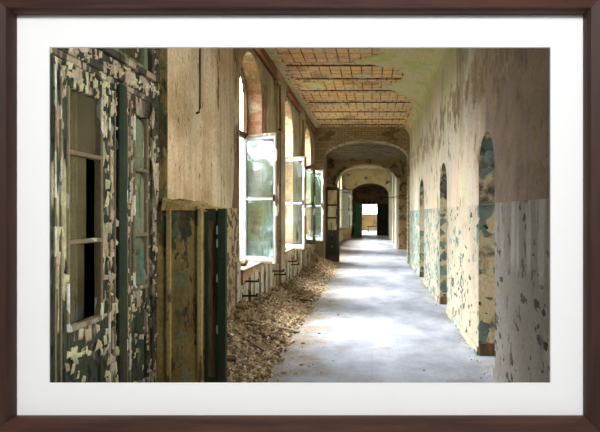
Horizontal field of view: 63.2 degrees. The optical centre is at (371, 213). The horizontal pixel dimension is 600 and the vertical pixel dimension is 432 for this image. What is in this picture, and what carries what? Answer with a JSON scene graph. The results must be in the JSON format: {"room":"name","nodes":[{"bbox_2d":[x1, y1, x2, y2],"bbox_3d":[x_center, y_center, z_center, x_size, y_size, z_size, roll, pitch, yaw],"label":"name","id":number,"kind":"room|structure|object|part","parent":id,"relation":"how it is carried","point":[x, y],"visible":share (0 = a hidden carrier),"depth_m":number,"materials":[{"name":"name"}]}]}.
{"room":"abandoned building corridor","nodes":[
{"label":"abandoned building corridor","id":0,"kind":"room"},
{"bbox_2d":[70,90,76,323],"bbox_3d":[-2.190,-0.150,3.060,0.060,3.300,0.920,0,0,0],"label":"wall","id":1,"kind":"structure","parent":0,"point":[73,95],"depth_m":3.47,"materials":[{"name":"paint"}]},
{"bbox_2d":[77,93,93,321],"bbox_3d":[-3.550,-0.590,3.575,0.100,4.180,5.150,0,0,0],"label":"wall","id":2,"kind":"structure","parent":0,"point":[85,105],"depth_m":5.86,"materials":[{"name":"brown paint"}]},
{"bbox_2d":[119,48,131,57],"bbox_3d":[-2.800,-0.590,6.100,1.600,4.180,0.100,0,0,0],"label":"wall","id":3,"kind":"structure","parent":0,"point":[128,51],"depth_m":6.05,"materials":[{"name":"paint"}]},
{"bbox_2d":[132,48,167,203],"bbox_3d":[-1.855,-1.330,4.013,0.290,2.500,0.014,0,0,0],"label":"wall","id":4,"kind":"structure","parent":0,"point":[163,52],"depth_m":4.01,"materials":[{"name":"brown paint"}]},
{"bbox_2d":[157,208,215,382],"bbox_3d":[-1.603,0.725,4.260,0.395,1.550,0.580,0,0,0],"label":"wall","id":5,"kind":"structure","parent":0,"point":[183,222],"depth_m":3.97,"materials":[{"name":"brown paint"}]},
{"bbox_2d":[166,209,202,382],"bbox_3d":[-1.550,0.720,3.965,0.300,1.560,0.020,0,0,0],"label":"trim","id":6,"kind":"structure","parent":5,"relation":"attached to","point":[168,212],"depth_m":3.96,"materials":[{"name":"brown wood"}]},
{"bbox_2d":[161,197,227,211],"bbox_3d":[-1.549,-0.080,4.257,0.367,0.137,0.666,0,0,0],"label":"trim","id":7,"kind":"structure","parent":5,"relation":"attached to","point":[167,204],"depth_m":3.98,"materials":[{"name":"brown wood"}]},
{"bbox_2d":[205,209,226,382],"bbox_3d":[-1.311,0.723,4.028,0.178,1.535,0.048,0,0,0],"label":"door","id":8,"kind":"structure","parent":5,"relation":"in","point":[215,220],"depth_m":4.01,"materials":[{"name":"green wood"}]},
{"bbox_3d":[-1.343,0.705,4.036,0.055,1.310,0.012,0,0,0],"label":"panel","id":9,"kind":"part","parent":8,"relation":"part of","materials":[{"name":"brown wood"}]},
{"bbox_2d":[159,48,314,316],"bbox_3d":[-1.855,-0.590,9.210,0.290,4.180,10.380,0,0,0],"label":"wall","id":10,"kind":"structure","parent":0,"point":[203,147],"depth_m":5.80,"materials":[{"name":"paint"}]},
{"bbox_2d":[196,48,200,113],"bbox_3d":[-1.701,-1.760,4.709,0.022,1.580,0.104,0,0,0],"label":"conduit","id":11,"kind":"object","parent":10,"relation":"attached to","point":[198,112],"visible":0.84,"depth_m":4.74,"materials":[{"name":"black metal"}]},
{"bbox_2d":[242,293,257,298],"bbox_3d":[-1.618,1.080,6.340,0.220,0.080,0.060,0,0,0],"label":"bracket","id":12,"kind":"object","parent":10,"relation":"attached to","point":[256,295],"visible":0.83,"depth_m":6.33,"materials":[{"name":"metal"}]},
{"bbox_2d":[244,279,258,283],"bbox_3d":[-1.618,0.900,6.420,0.220,0.080,0.060,0,0,0],"label":"bracket","id":13,"kind":"object","parent":10,"relation":"attached to","point":[258,279],"visible":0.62,"depth_m":6.41,"materials":[{"name":"metal"}]},
{"bbox_2d":[240,66,278,271],"bbox_3d":[-1.687,-0.760,6.840,0.606,3.040,1.240,0,0,0],"label":"window","id":14,"kind":"structure","parent":10,"relation":"in","point":[244,135],"depth_m":7.22,"materials":[{"name":"white wood"}]},
{"bbox_2d":[240,258,247,265],"bbox_3d":[-1.803,0.674,6.723,0.127,0.102,0.226,0,0,-10],"label":"lump","id":15,"kind":"object","parent":14,"relation":"on","point":[244,261],"visible":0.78,"depth_m":6.65,"materials":[{"name":"beige stone"}]},
{"bbox_3d":[-1.960,-0.760,6.840,0.060,3.040,1.240,0,0,0],"label":"frame","id":16,"kind":"part","parent":14,"relation":"part of","materials":[{"name":"white wood"}]},
{"bbox_3d":[-1.795,0.743,6.840,0.270,0.035,1.220,0,0,0],"label":"sill","id":17,"kind":"part","parent":14,"relation":"part of","materials":[{"name":"grey wood"}]},
{"bbox_2d":[235,225,314,303],"bbox_3d":[-1.693,0.875,10.023,0.054,1.250,8.071,0,0,0],"label":"trim","id":18,"kind":"structure","parent":10,"relation":"attached to","point":[291,270],"depth_m":7.91,"materials":[{"name":"weathered wood"},{"name":"peeling paint"}]},
{"bbox_2d":[241,244,310,284],"bbox_3d":[-1.694,0.833,9.805,0.030,0.226,7.130,0,0,0],"label":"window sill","id":19,"kind":"structure","parent":10,"relation":"attached to","point":[244,275],"depth_m":6.80,"materials":[{"name":"weathered wood"},{"name":"white paint"}]},
{"bbox_2d":[278,85,280,285],"bbox_3d":[-1.665,-0.460,8.620,0.070,3.720,0.050,0,0,0],"label":"pipe","id":20,"kind":"object","parent":10,"relation":"attached to","point":[279,129],"visible":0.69,"depth_m":8.61,"materials":[{"name":"metal"}]},
{"bbox_2d":[252,48,317,134],"bbox_3d":[-1.675,-2.475,7.840,0.110,0.230,13.080,0,0,0],"label":"trim","id":21,"kind":"structure","parent":10,"relation":"attached to","point":[261,53],"depth_m":8.32,"materials":[{"name":"brown weathered wood"}]},
{"bbox_2d":[275,69,305,285],"bbox_3d":[-1.695,-0.645,10.300,0.070,3.890,3.600,0,0,0],"label":"trim","id":22,"kind":"structure","parent":10,"relation":"attached to","point":[302,115],"depth_m":9.11,"materials":[{"name":"paint"}]},
{"bbox_2d":[284,156,305,253],"bbox_3d":[-1.685,-0.760,9.770,0.610,3.040,1.240,0,0,0],"label":"window","id":23,"kind":"structure","parent":10,"relation":"in","point":[303,158],"depth_m":10.05,"materials":[{"name":"white wood"}]},
{"bbox_2d":[302,120,302,269],"bbox_3d":[-1.670,-0.450,11.600,0.028,3.700,0.028,0,0,0],"label":"pipe","id":24,"kind":"object","parent":10,"relation":"attached to","point":[302,120],"visible":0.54,"depth_m":11.59,"materials":[{"name":"metal"}]},
{"bbox_2d":[306,164,323,243],"bbox_3d":[-1.655,-0.760,12.505,0.670,3.040,1.771,0,0,0],"label":"window","id":25,"kind":"structure","parent":10,"relation":"in","point":[309,240],"depth_m":13.16,"materials":[{"name":"white wood"}]},
{"bbox_2d":[325,159,326,186],"bbox_3d":[-2.000,-0.540,17.350,0.200,4.080,5.900,0,0,0],"label":"wall","id":26,"kind":"structure","parent":0,"point":[325,159],"depth_m":19.61,"materials":[{"name":"brown paint"}]},
{"bbox_2d":[326,143,406,158],"bbox_3d":[-0.100,-2.350,17.650,3.600,0.100,4.900,0,0,0],"label":"ceiling","id":27,"kind":"structure","parent":26,"relation":"attached to","point":[357,150],"depth_m":18.20,"materials":[{"name":"grey aged grey-brown plaster"}]},
{"bbox_2d":[326,185,406,197],"bbox_3d":[-0.141,-0.940,20.000,3.537,0.539,0.024,0,0,0],"label":"cable","id":28,"kind":"object","parent":26,"relation":"attached to","point":[326,185],"visible":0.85,"depth_m":19.99,"materials":[{"name":"metal"}]},
{"bbox_2d":[326,181,406,198],"bbox_3d":[-0.142,-1.000,19.900,3.534,0.720,0.024,0,0,0],"label":"cable","id":29,"kind":"object","parent":26,"relation":"attached to","point":[326,181],"visible":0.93,"depth_m":19.89,"materials":[{"name":"metal"}]},
{"bbox_2d":[338,175,342,242],"bbox_3d":[-1.855,-0.590,27.200,0.290,4.180,13.600,0,0,0],"label":"wall","id":30,"kind":"structure","parent":0,"point":[340,182],"depth_m":27.10,"materials":[{"name":"beige paint"}]},
{"bbox_2d":[339,189,349,228],"bbox_3d":[-1.538,-0.760,23.924,0.904,3.040,1.352,0,0,0],"label":"window","id":31,"kind":"structure","parent":30,"relation":"in","point":[348,209],"depth_m":23.29,"materials":[{"name":"white wood"}]},
{"bbox_2d":[341,192,351,227],"bbox_3d":[-1.525,-0.760,26.483,0.930,3.040,1.233,0,0,0],"label":"window","id":32,"kind":"structure","parent":30,"relation":"in","point":[341,192],"depth_m":25.90,"materials":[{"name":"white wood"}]},
{"bbox_2d":[264,48,452,136],"bbox_3d":[-0.290,-2.461,7.800,2.840,0.332,13.200,0,0,0],"label":"ceiling","id":33,"kind":"structure","parent":0,"point":[419,69],"depth_m":9.27,"materials":[{"name":"paint"}]},
{"bbox_2d":[286,65,410,124],"bbox_3d":[-0.250,-2.618,10.750,2.500,0.044,6.518,0,0,0],"label":"ceiling beams","id":34,"kind":"structure","parent":33,"relation":"attached to","point":[286,65],"depth_m":10.14,"materials":[{"name":"wood"}]},
{"bbox_2d":[228,230,496,382],"bbox_3d":[0.100,1.575,24.090,7.400,0.150,45.820,0,0,0],"label":"floor","id":35,"kind":"structure","parent":0,"point":[387,328],"depth_m":6.08,"materials":[{"name":"grey concrete"}]},
{"bbox_2d":[227,252,338,382],"bbox_3d":[-1.292,1.280,9.230,0.833,0.448,10.340,0,0,0],"label":"rubble heap","id":36,"kind":"object","parent":35,"relation":"on","point":[264,334],"visible":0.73,"depth_m":6.19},
{"bbox_2d":[246,337,267,351],"bbox_3d":[-1.279,1.378,5.148,0.412,0.127,0.051,0,0,34],"label":"wooden lath","id":37,"kind":"object","parent":36,"relation":"on","point":[252,342],"visible":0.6,"depth_m":5.09,"materials":[{"name":"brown wood"}]},
{"bbox_2d":[227,251,340,382],"bbox_3d":[-1.281,1.298,9.173,0.840,0.450,10.240,0,0,0],"label":"fragments","id":38,"kind":"object","parent":36,"relation":"on","point":[261,375],"visible":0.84,"depth_m":5.84,"materials":[{"name":"paint"}]},
{"bbox_2d":[227,355,235,361],"bbox_3d":[-1.347,1.337,4.450,0.164,0.070,0.092,0,0,-29],"label":"scrap","id":39,"kind":"object","parent":38,"relation":"on","point":[230,358],"visible":0.5,"depth_m":4.44,"materials":[{"name":"wood"}]},
{"bbox_2d":[281,326,299,332],"bbox_3d":[-1.149,1.443,6.099,0.496,0.092,0.041,0,0,14],"label":"wooden lath","id":40,"kind":"object","parent":36,"relation":"on","point":[285,328],"visible":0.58,"depth_m":6.06,"materials":[{"name":"grey wood"}]},
{"bbox_2d":[292,297,312,301],"bbox_3d":[-1.198,1.439,8.100,0.396,0.103,0.051,0,0,-23],"label":"wooden lath","id":41,"kind":"object","parent":36,"relation":"on","point":[292,297],"visible":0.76,"depth_m":8.10,"materials":[{"name":"brown wood"}]},
{"bbox_2d":[353,203,361,237],"bbox_3d":[-0.925,0.400,30.593,0.550,2.200,0.055,0,0,0],"label":"door","id":42,"kind":"structure","parent":35,"relation":"on","point":[357,207],"depth_m":30.57,"materials":[{"name":"green paint"}]},
{"bbox_2d":[266,265,490,382],"bbox_3d":[0.048,1.496,8.467,2.136,0.018,10.946,0,0,0],"label":"grit","id":43,"kind":"object","parent":35,"relation":"on","point":[339,265],"visible":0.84,"depth_m":5.53,"materials":[{"name":"stone"}]},
{"bbox_2d":[315,127,409,263],"bbox_3d":[-0.175,-0.590,14.625,3.850,4.180,0.450,0,0,0],"label":"wall","id":44,"kind":"structure","parent":0,"point":[325,134],"depth_m":14.40,"materials":[{"name":"aged beige-brown plaster"},{"name":"peeling paint"}]},
{"bbox_2d":[325,187,338,261],"bbox_3d":[-1.240,0.325,15.000,0.440,2.330,0.040,0,0,0],"label":"door","id":45,"kind":"structure","parent":44,"relation":"in","point":[331,193],"depth_m":14.98,"materials":[{"name":"wood"}]},
{"bbox_3d":[-1.240,-0.120,15.000,0.280,1.240,0.016,0,0,0],"label":"panel","id":46,"kind":"part","parent":45,"relation":"part of","materials":[{"name":"clear glass"}]},
{"bbox_3d":[-1.240,0.975,15.000,0.280,0.650,0.016,0,0,0],"label":"panel","id":47,"kind":"part","parent":45,"relation":"part of","materials":[{"name":"black paint"}]},
{"bbox_2d":[316,134,409,156],"bbox_3d":[-0.180,-2.053,14.379,3.000,0.702,0.042,0,0,0],"label":"trim","id":48,"kind":"structure","parent":44,"relation":"attached to","point":[365,137],"depth_m":14.36,"materials":[{"name":"aged brown plaster"},{"name":"peeling paint"}]},
{"bbox_2d":[327,159,406,248],"bbox_3d":[0.825,-0.590,20.500,5.850,4.180,0.400,0,0,0],"label":"wall","id":49,"kind":"structure","parent":0,"point":[335,167],"depth_m":20.30,"materials":[{"name":"brown paint"}]},
{"bbox_2d":[335,164,400,183],"bbox_3d":[-0.170,-1.695,20.280,2.760,0.870,0.040,0,0,0],"label":"trim","id":50,"kind":"structure","parent":49,"relation":"attached to","point":[343,171],"depth_m":20.26,"materials":[{"name":"beige paint"}]},
{"bbox_2d":[343,170,390,238],"bbox_3d":[0.825,-0.590,29.000,5.850,4.180,0.400,0,0,0],"label":"wall","id":51,"kind":"structure","parent":0,"point":[352,179],"depth_m":28.80,"materials":[{"name":"beige paint"}]},
{"bbox_2d":[351,166,384,169],"bbox_3d":[0.100,-2.770,24.000,7.400,0.220,46.000,0,0,0],"label":"ceiling","id":52,"kind":"structure","parent":0,"point":[363,167],"depth_m":28.06,"materials":[{"name":"beige paint"}]},
{"bbox_2d":[351,186,387,234],"bbox_3d":[0.825,-0.590,34.100,5.850,4.180,0.200,0,0,0],"label":"wall","id":53,"kind":"structure","parent":0,"point":[373,190],"depth_m":34.00,"materials":[{"name":"brown paint"}]},
{"bbox_2d":[362,215,376,229],"bbox_3d":[0.825,-0.590,45.150,5.850,4.180,0.300,0,0,0],"label":"wall","id":54,"kind":"structure","parent":0,"point":[367,220],"depth_m":45.00,"materials":[{"name":"beige paint"}]},
{"bbox_2d":[362,205,376,214],"bbox_3d":[-0.215,-0.675,45.050,1.550,1.450,0.060,0,0,0],"label":"window","id":55,"kind":"structure","parent":54,"relation":"in","point":[369,206],"depth_m":45.02,"materials":[{"name":"white paint"}]},
{"bbox_2d":[352,183,386,192],"bbox_3d":[-0.100,-1.500,31.600,3.000,1.000,4.800,0,0,0],"label":"ceiling","id":56,"kind":"structure","parent":0,"point":[368,184],"depth_m":32.80,"materials":[{"name":"brown paint"}]},
{"bbox_2d":[388,173,395,244],"bbox_3d":[1.375,-0.590,27.200,0.490,4.180,13.600,0,0,0],"label":"wall","id":57,"kind":"structure","parent":0,"point":[391,173],"depth_m":26.46,"materials":[{"name":"beige paint"}]},
{"bbox_2d":[377,204,387,234],"bbox_3d":[0.735,0.400,33.593,0.750,2.200,0.055,0,0,0],"label":"door","id":58,"kind":"structure","parent":57,"relation":"in","point":[382,209],"depth_m":33.56,"materials":[{"name":"black wood"}]},
{"bbox_2d":[390,175,397,248],"bbox_3d":[1.100,-0.350,24.350,0.080,3.700,7.100,0,0,0],"label":"trim","id":59,"kind":"structure","parent":57,"relation":"attached to","point":[391,175],"depth_m":24.00,"materials":[{"name":"white paint"}]},
{"bbox_2d":[410,48,549,382],"bbox_3d":[1.375,-0.590,7.790,0.490,4.180,13.220,0,0,0],"label":"wall","id":60,"kind":"structure","parent":0,"point":[481,135],"depth_m":4.86,"materials":[{"name":"beige paint"}]},
{"bbox_2d":[440,296,446,303],"bbox_3d":[1.377,1.435,7.970,0.485,0.130,0.020,0,0,0],"label":"trim","id":61,"kind":"structure","parent":60,"relation":"attached to","point":[443,299],"depth_m":7.96,"materials":[{"name":"brown wood"}]},
{"bbox_2d":[409,261,506,382],"bbox_3d":[1.122,1.455,7.790,0.020,0.090,13.220,0,0,0],"label":"baseboard","id":62,"kind":"structure","parent":60,"relation":"attached to","point":[496,374],"depth_m":5.91,"materials":[{"name":"brown painted wood"}]},
{"bbox_2d":[479,343,494,355],"bbox_3d":[1.377,1.435,5.080,0.485,0.130,0.020,0,0,0],"label":"trim","id":63,"kind":"structure","parent":60,"relation":"attached to","point":[485,349],"depth_m":5.07,"materials":[{"name":"brown wood"}]},
{"bbox_3d":[0.100,-0.590,1.097,7.400,4.180,0.165,0,0,0],"label":"wall","id":64,"kind":"structure","parent":0,"visible":0},
{"bbox_2d":[0,0,599,431],"bbox_3d":[-0.148,0.004,0.992,1.260,0.919,0.042,0,0,0],"label":"picture frame","id":65,"kind":"object","parent":64,"relation":"attached to","point":[29,402],"visible":1,"depth_m":1.00,"materials":[{"name":"brown wood"}]},
{"bbox_3d":[-0.759,0.004,0.992,0.038,0.919,0.042,0,0,0],"label":"frame rail","id":66,"kind":"part","parent":65,"relation":"part of","materials":[{"name":"brown wood"}]},
{"bbox_3d":[-0.148,-0.435,0.992,1.260,0.042,0.042,0,0,0],"label":"frame rail","id":67,"kind":"part","parent":65,"relation":"part of","materials":[{"name":"brown wood"}]},
{"bbox_3d":[-0.148,0.442,0.992,1.260,0.045,0.042,0,0,0],"label":"frame rail","id":68,"kind":"part","parent":65,"relation":"part of","materials":[{"name":"brown wood"}]},
{"bbox_3d":[0.461,0.004,0.992,0.043,0.919,0.042,0,0,0],"label":"frame rail","id":69,"kind":"part","parent":65,"relation":"part of","materials":[{"name":"brown wood"}]},
{"bbox_3d":[-1.930,-2.240,3.010,0.140,0.880,2.020,0,0,0],"label":"wall","id":70,"kind":"structure","parent":0,"visible":0},
{"bbox_2d":[50,48,159,382],"bbox_3d":[-1.815,-0.150,2.984,0.170,3.300,2.068,0,0,0],"label":"door","id":71,"kind":"structure","parent":70,"relation":"in","point":[117,344],"depth_m":3.29,"materials":[{"name":"paint"}]},
{"bbox_3d":[-1.823,1.070,3.015,0.035,0.460,0.350,0,0,0],"label":"panel","id":72,"kind":"part","parent":71,"relation":"part of","materials":[{"name":"green paint"}]},
{"bbox_2d":[113,48,147,69],"bbox_3d":[-1.835,-1.420,2.965,0.050,0.600,1.830,0,0,0],"label":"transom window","id":73,"kind":"structure","parent":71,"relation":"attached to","point":[143,52],"depth_m":3.82,"materials":[{"name":"green glass"}]},
{"bbox_3d":[-1.823,1.010,3.735,0.035,0.580,0.210,0,0,0],"label":"panel","id":74,"kind":"part","parent":71,"relation":"part of","materials":[{"name":"green wood"}]},
{"bbox_3d":[-1.824,0.365,3.735,0.012,0.370,0.180,0,0,0],"label":"panel","id":75,"kind":"part","parent":71,"relation":"part of","materials":[{"name":"teal paint"}]},
{"bbox_3d":[-1.824,-0.550,3.735,0.012,0.380,0.180,0,0,0],"label":"panel","id":76,"kind":"part","parent":71,"relation":"part of","materials":[{"name":"green glass"}]},
{"bbox_3d":[-1.824,-0.085,3.735,0.012,0.470,0.180,0,0,0],"label":"panel","id":77,"kind":"part","parent":71,"relation":"part of","materials":[{"name":"green glass"}]},
{"label":"outside","id":78,"kind":"structure","parent":0,"visible":0},
{"bbox_2d":[240,232,242,259],"bbox_3d":[-21.000,1.950,26.500,38.000,0.100,47.000,0,0,0],"label":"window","id":79,"kind":"structure","parent":78,"point":[241,233],"depth_m":28.95,"materials":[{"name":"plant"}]}
]}

